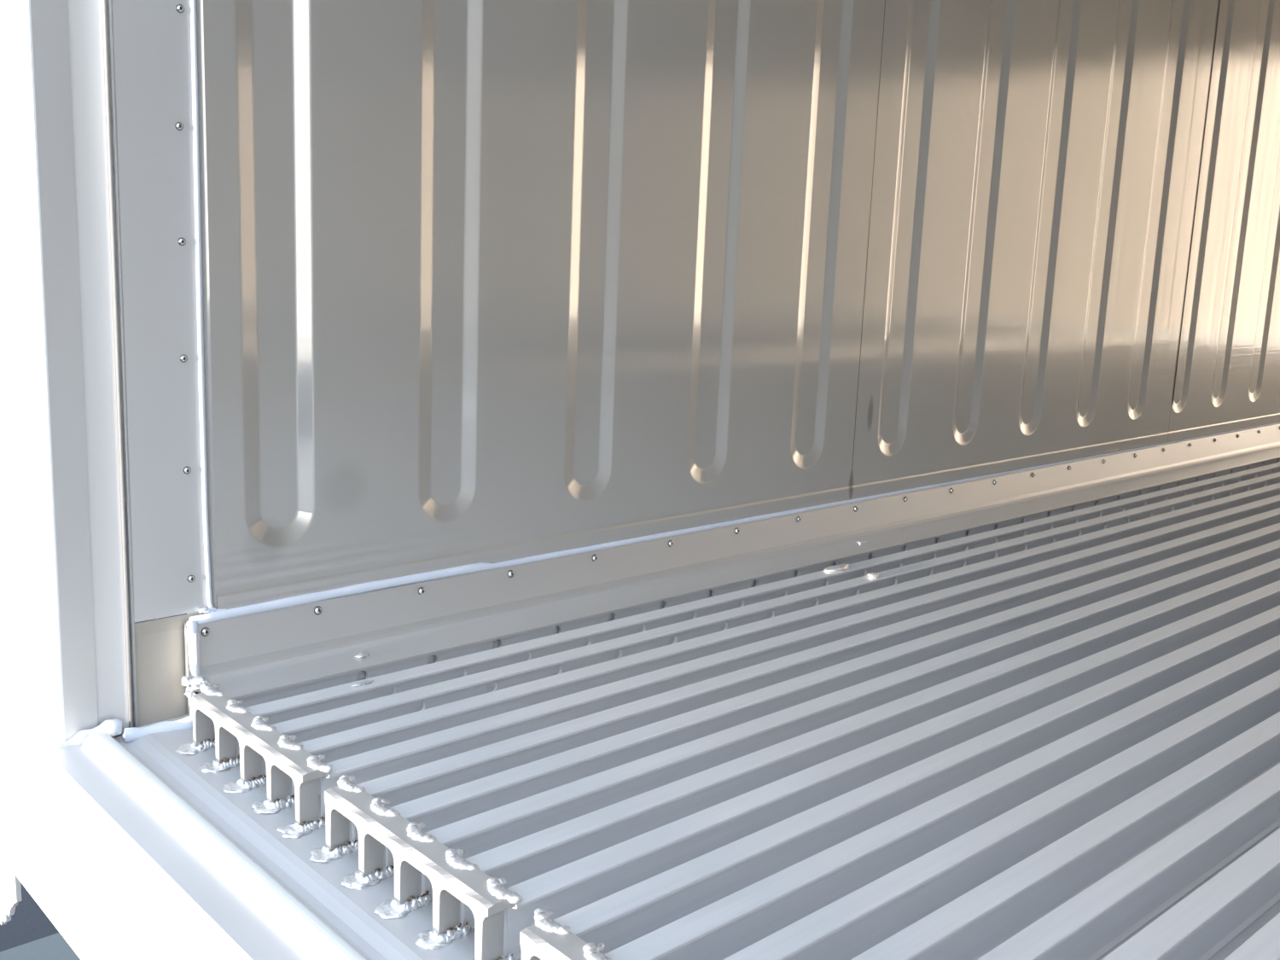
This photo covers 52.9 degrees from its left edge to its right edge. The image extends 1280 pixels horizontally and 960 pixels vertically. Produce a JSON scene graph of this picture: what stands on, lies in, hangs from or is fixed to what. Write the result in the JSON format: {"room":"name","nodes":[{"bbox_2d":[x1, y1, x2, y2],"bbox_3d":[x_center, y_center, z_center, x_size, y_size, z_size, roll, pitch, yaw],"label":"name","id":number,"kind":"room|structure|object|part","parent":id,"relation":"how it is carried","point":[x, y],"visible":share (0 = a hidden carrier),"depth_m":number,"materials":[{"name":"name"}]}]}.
{"room":"refrigerated shipping container","nodes":[
{"label":"refrigerated shipping container","id":0,"kind":"room"},
{"bbox_2d":[186,0,1279,614],"bbox_3d":[2.276,-1.246,4.013,7.672,2.440,0.079,-8,15,-43],"label":"wall","id":1,"kind":"structure","parent":0,"point":[483,281],"depth_m":2.05,"materials":[{"name":"silver metal"}]},
{"bbox_2d":[30,0,208,741],"bbox_3d":[-0.552,-0.868,1.318,0.177,2.392,0.016,-7,14,-39],"label":"door frame","id":2,"kind":"structure","parent":1,"relation":"attached to","point":[150,40],"depth_m":1.45,"materials":[{"name":"silver metal"}]},
{"bbox_3d":[-0.518,-0.942,1.332,0.093,2.249,0.007,-8,15,-43],"label":"corner panel","id":3,"kind":"part","parent":2,"relation":"part of","materials":[{"name":"silver metal"}]},
{"bbox_3d":[-0.565,0.230,1.554,0.090,0.136,0.004,-8,15,-43],"label":"plate","id":4,"kind":"part","parent":2,"relation":"part of","materials":[{"name":"silver metal"}]},
{"bbox_2d":[180,675,210,698],"bbox_3d":[-0.519,0.242,1.505,0.038,0.021,0.046,-8,15,-43],"label":"lump","id":5,"kind":"object","parent":1,"relation":"attached to","point":[198,683],"visible":0.87,"depth_m":1.51,"materials":[{"name":"metal"}]},
{"bbox_2d":[189,0,226,613],"bbox_3d":[-0.479,-0.937,1.361,0.036,2.247,0.009,-8,15,-43],"label":"bead","id":6,"kind":"object","parent":1,"relation":"attached to","point":[211,608],"visible":1,"depth_m":1.50},
{"bbox_2d":[0,714,521,959],"bbox_3d":[0.133,0.532,0.687,0.279,0.116,2.420,-7,14,-41],"label":"door sill","id":7,"kind":"structure","parent":1,"relation":"attached to","point":[130,850],"depth_m":1.24,"materials":[{"name":"metal"}]},
{"bbox_2d":[0,0,157,742],"bbox_3d":[-0.714,-0.798,1.437,0.148,2.585,0.373,-8,15,-43],"label":"post","id":8,"kind":"object","parent":7,"relation":"on","point":[32,696],"visible":0.16,"depth_m":1.46,"materials":[{"name":"white metal"}]},
{"bbox_2d":[0,855,21,925],"bbox_3d":[-0.790,0.474,1.592,0.010,0.218,0.104,-8,15,-43],"label":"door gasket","id":9,"kind":"structure","parent":8,"relation":"attached to","point":[10,888],"depth_m":1.57,"materials":[{"name":"rubber"}]},
{"bbox_2d":[52,718,122,749],"bbox_3d":[-0.640,0.300,1.489,0.076,0.038,0.016,-6,13,-36],"label":"smear","id":10,"kind":"object","parent":7,"relation":"on","point":[113,727],"visible":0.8,"depth_m":1.49,"materials":[{"name":"white"}]},
{"bbox_2d":[175,682,332,838],"bbox_3d":[-0.423,0.298,1.389,0.062,0.074,0.299,-7,14,-40],"label":"floor grating end","id":11,"kind":"object","parent":7,"relation":"on","point":[283,758],"visible":0.98,"depth_m":1.37,"materials":[{"name":"metal"}]},
{"bbox_2d":[309,774,522,959],"bbox_3d":[-0.211,0.352,1.154,0.061,0.074,0.296,-7,14,-41],"label":"floor grating end","id":12,"kind":"object","parent":7,"relation":"on","point":[453,879],"visible":1,"depth_m":1.14,"materials":[{"name":"metal"}]},
{"bbox_2d":[519,907,611,959],"bbox_3d":[0.000,0.406,0.920,0.062,0.075,0.298,-7,14,-41],"label":"comb","id":13,"kind":"object","parent":7,"relation":"on","point":[544,939],"visible":1,"depth_m":0.99,"materials":[{"name":"metal"}]},
{"bbox_3d":[-0.021,-0.975,1.798,1.267,2.320,0.011,-8,15,-43],"label":"wall panel","id":14,"kind":"part","parent":1,"relation":"part of","materials":[{"name":"silver metal"}]},
{"bbox_2d":[122,422,1279,742],"bbox_3d":[2.224,-0.152,4.138,7.779,0.141,0.039,-8,15,-43],"label":"bead","id":15,"kind":"object","parent":1,"relation":"attached to","point":[131,734],"visible":0.98,"depth_m":1.76},
{"bbox_2d":[184,423,1279,738],"bbox_3d":[2.274,-0.149,4.140,7.720,0.120,0.110,-8,15,-43],"label":"baseboard","id":16,"kind":"structure","parent":1,"relation":"attached to","point":[254,659],"depth_m":2.01,"materials":[{"name":"metal"}]},
{"bbox_3d":[-0.540,0.237,1.556,0.004,0.112,0.028,-8,15,-43],"label":"plate","id":17,"kind":"part","parent":16,"relation":"part of","materials":[{"name":"metal"}]},
{"bbox_2d":[354,651,369,657],"bbox_3d":[-0.355,0.225,1.650,0.014,0.005,0.022,7,12,23],"label":"flake","id":18,"kind":"object","parent":16,"relation":"on","point":[363,654],"visible":1,"depth_m":1.65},
{"bbox_3d":[0.926,-1.107,2.687,1.342,2.320,0.011,-8,15,-43],"label":"wall panel","id":19,"kind":"part","parent":1,"relation":"part of","materials":[{"name":"silver metal"}]},
{"bbox_3d":[1.925,-1.247,3.624,1.415,2.320,0.011,-8,15,-43],"label":"wall panel","id":20,"kind":"part","parent":1,"relation":"part of","materials":[{"name":"silver metal"}]},
{"bbox_2d":[1096,825,1279,959],"bbox_3d":[3.038,0.114,3.405,7.670,0.060,2.302,-8,15,-43],"label":"floor","id":21,"kind":"structure","parent":0,"point":[1267,916],"depth_m":1.18,"materials":[{"name":"metal"}]},
{"bbox_2d":[245,462,1279,725],"bbox_3d":[2.347,-0.101,4.073,7.711,0.056,0.028,-8,15,-43],"label":"bar","id":22,"kind":"object","parent":21,"relation":"on","point":[282,710],"visible":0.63,"depth_m":1.90,"materials":[{"name":"metal"}]},
{"bbox_2d":[350,680,373,686],"bbox_3d":[-0.334,0.245,1.549,0.034,0.003,0.009,-8,15,-43],"label":"flake","id":23,"kind":"object","parent":22,"relation":"on","point":[360,683],"visible":1,"depth_m":1.55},
{"bbox_2d":[823,563,849,571],"bbox_3d":[0.336,0.149,2.182,0.071,0.007,0.027,-8,15,-43],"label":"flake","id":24,"kind":"object","parent":22,"relation":"on","point":[841,567],"visible":1,"depth_m":2.17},
{"bbox_2d":[265,471,1279,775],"bbox_3d":[2.390,-0.090,4.027,7.713,0.056,0.028,-8,15,-43],"label":"bar","id":25,"kind":"object","parent":21,"relation":"on","point":[313,726],"visible":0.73,"depth_m":1.84,"materials":[{"name":"metal"}]},
{"bbox_2d":[866,572,878,578],"bbox_3d":[0.388,0.159,2.139,0.022,0.011,0.020,1,11,-7],"label":"flake","id":26,"kind":"object","parent":25,"relation":"on","point":[872,575],"visible":1,"depth_m":2.13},
{"bbox_2d":[291,482,1279,795],"bbox_3d":[2.433,-0.080,3.981,7.716,0.056,0.028,-8,15,-43],"label":"bar","id":27,"kind":"object","parent":21,"relation":"on","point":[375,736],"visible":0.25,"depth_m":1.77,"materials":[{"name":"metal"}]},
{"bbox_2d":[320,494,1279,816],"bbox_3d":[2.477,-0.069,3.935,7.718,0.056,0.028,-8,15,-43],"label":"bar","id":28,"kind":"object","parent":21,"relation":"on","point":[381,762],"visible":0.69,"depth_m":1.69,"materials":[{"name":"metal"}]},
{"bbox_2d":[352,507,1279,841],"bbox_3d":[2.520,-0.059,3.889,7.721,0.056,0.028,-8,15,-43],"label":"bar","id":29,"kind":"object","parent":21,"relation":"on","point":[404,786],"visible":0.44,"depth_m":1.64,"materials":[{"name":"metal"}]},
{"bbox_2d":[384,522,1279,870],"bbox_3d":[2.563,-0.048,3.842,7.723,0.056,0.028,-8,15,-43],"label":"bar","id":30,"kind":"object","parent":21,"relation":"on","point":[439,809],"visible":0.44,"depth_m":1.57,"materials":[{"name":"metal"}]},
{"bbox_2d":[419,539,1279,898],"bbox_3d":[2.606,-0.038,3.796,7.726,0.056,0.028,-8,15,-43],"label":"bar","id":31,"kind":"object","parent":21,"relation":"on","point":[490,829],"visible":0.44,"depth_m":1.51,"materials":[{"name":"metal"}]},
{"bbox_2d":[460,558,1279,928],"bbox_3d":[2.649,-0.027,3.750,7.728,0.056,0.028,-8,15,-43],"label":"bar","id":32,"kind":"object","parent":21,"relation":"on","point":[526,858],"visible":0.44,"depth_m":1.44,"materials":[{"name":"metal"}]},
{"bbox_2d":[502,580,1279,959],"bbox_3d":[2.692,-0.017,3.704,7.730,0.056,0.028,-8,15,-43],"label":"bar","id":33,"kind":"object","parent":21,"relation":"on","point":[567,888],"visible":0.73,"depth_m":1.36,"materials":[{"name":"metal"}]},
{"bbox_2d":[553,605,1279,954],"bbox_3d":[2.735,-0.006,3.658,7.733,0.056,0.028,-8,15,-43],"label":"bar","id":34,"kind":"object","parent":21,"relation":"on","point":[618,919],"visible":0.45,"depth_m":1.31,"materials":[{"name":"metal"}]},
{"bbox_2d":[604,634,1279,959],"bbox_3d":[2.778,0.004,3.612,7.735,0.056,0.028,-8,15,-43],"label":"bar","id":35,"kind":"object","parent":21,"relation":"on","point":[720,929],"visible":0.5,"depth_m":1.26,"materials":[{"name":"metal"}]},
{"bbox_2d":[722,669,1279,959],"bbox_3d":[2.821,0.015,3.566,7.738,0.056,0.028,-8,15,-43],"label":"bar","id":36,"kind":"object","parent":21,"relation":"on","point":[845,928],"visible":1,"depth_m":1.24,"materials":[{"name":"metal"}]},
{"bbox_2d":[850,711,1279,959],"bbox_3d":[2.864,0.025,3.519,7.740,0.056,0.028,-8,15,-43],"label":"bar","id":37,"kind":"object","parent":21,"relation":"on","point":[970,926],"visible":1,"depth_m":1.22,"materials":[{"name":"metal"}]},
{"bbox_2d":[977,762,1279,959],"bbox_3d":[2.908,0.036,3.473,7.743,0.056,0.028,-8,15,-43],"label":"bar","id":38,"kind":"object","parent":21,"relation":"on","point":[1091,922],"visible":1,"depth_m":1.18,"materials":[{"name":"metal"}]},
{"bbox_2d":[1101,828,1279,959],"bbox_3d":[2.951,0.047,3.427,7.745,0.056,0.028,-8,15,-43],"label":"bar","id":39,"kind":"object","parent":21,"relation":"on","point":[1205,921],"visible":1,"depth_m":1.13,"materials":[{"name":"metal"}]},
{"bbox_2d":[1224,912,1279,959],"bbox_3d":[2.994,0.057,3.381,7.747,0.056,0.028,-8,15,-43],"label":"bar","id":40,"kind":"object","parent":21,"relation":"on","point":[1265,944],"visible":1,"depth_m":1.04,"materials":[{"name":"metal"}]},
{"label":"outside","id":41,"kind":"structure","parent":0,"visible":0},
{"bbox_2d":[0,613,186,952],"bbox_3d":[-5.978,1.621,0.142,40.000,0.100,45.000,-8,15,-43],"label":"ground","id":42,"kind":"structure","parent":41,"point":[29,922],"depth_m":3.29,"materials":[{"name":"concrete"}]},
{"bbox_2d":[0,932,80,959],"bbox_3d":[-1.143,1.200,3.005,5.000,0.030,0.747,-8,15,-43],"label":"concrete slab","id":43,"kind":"object","parent":42,"relation":"on","point":[55,946],"depth_m":3.13,"materials":[{"name":"grey concrete"}]}
]}

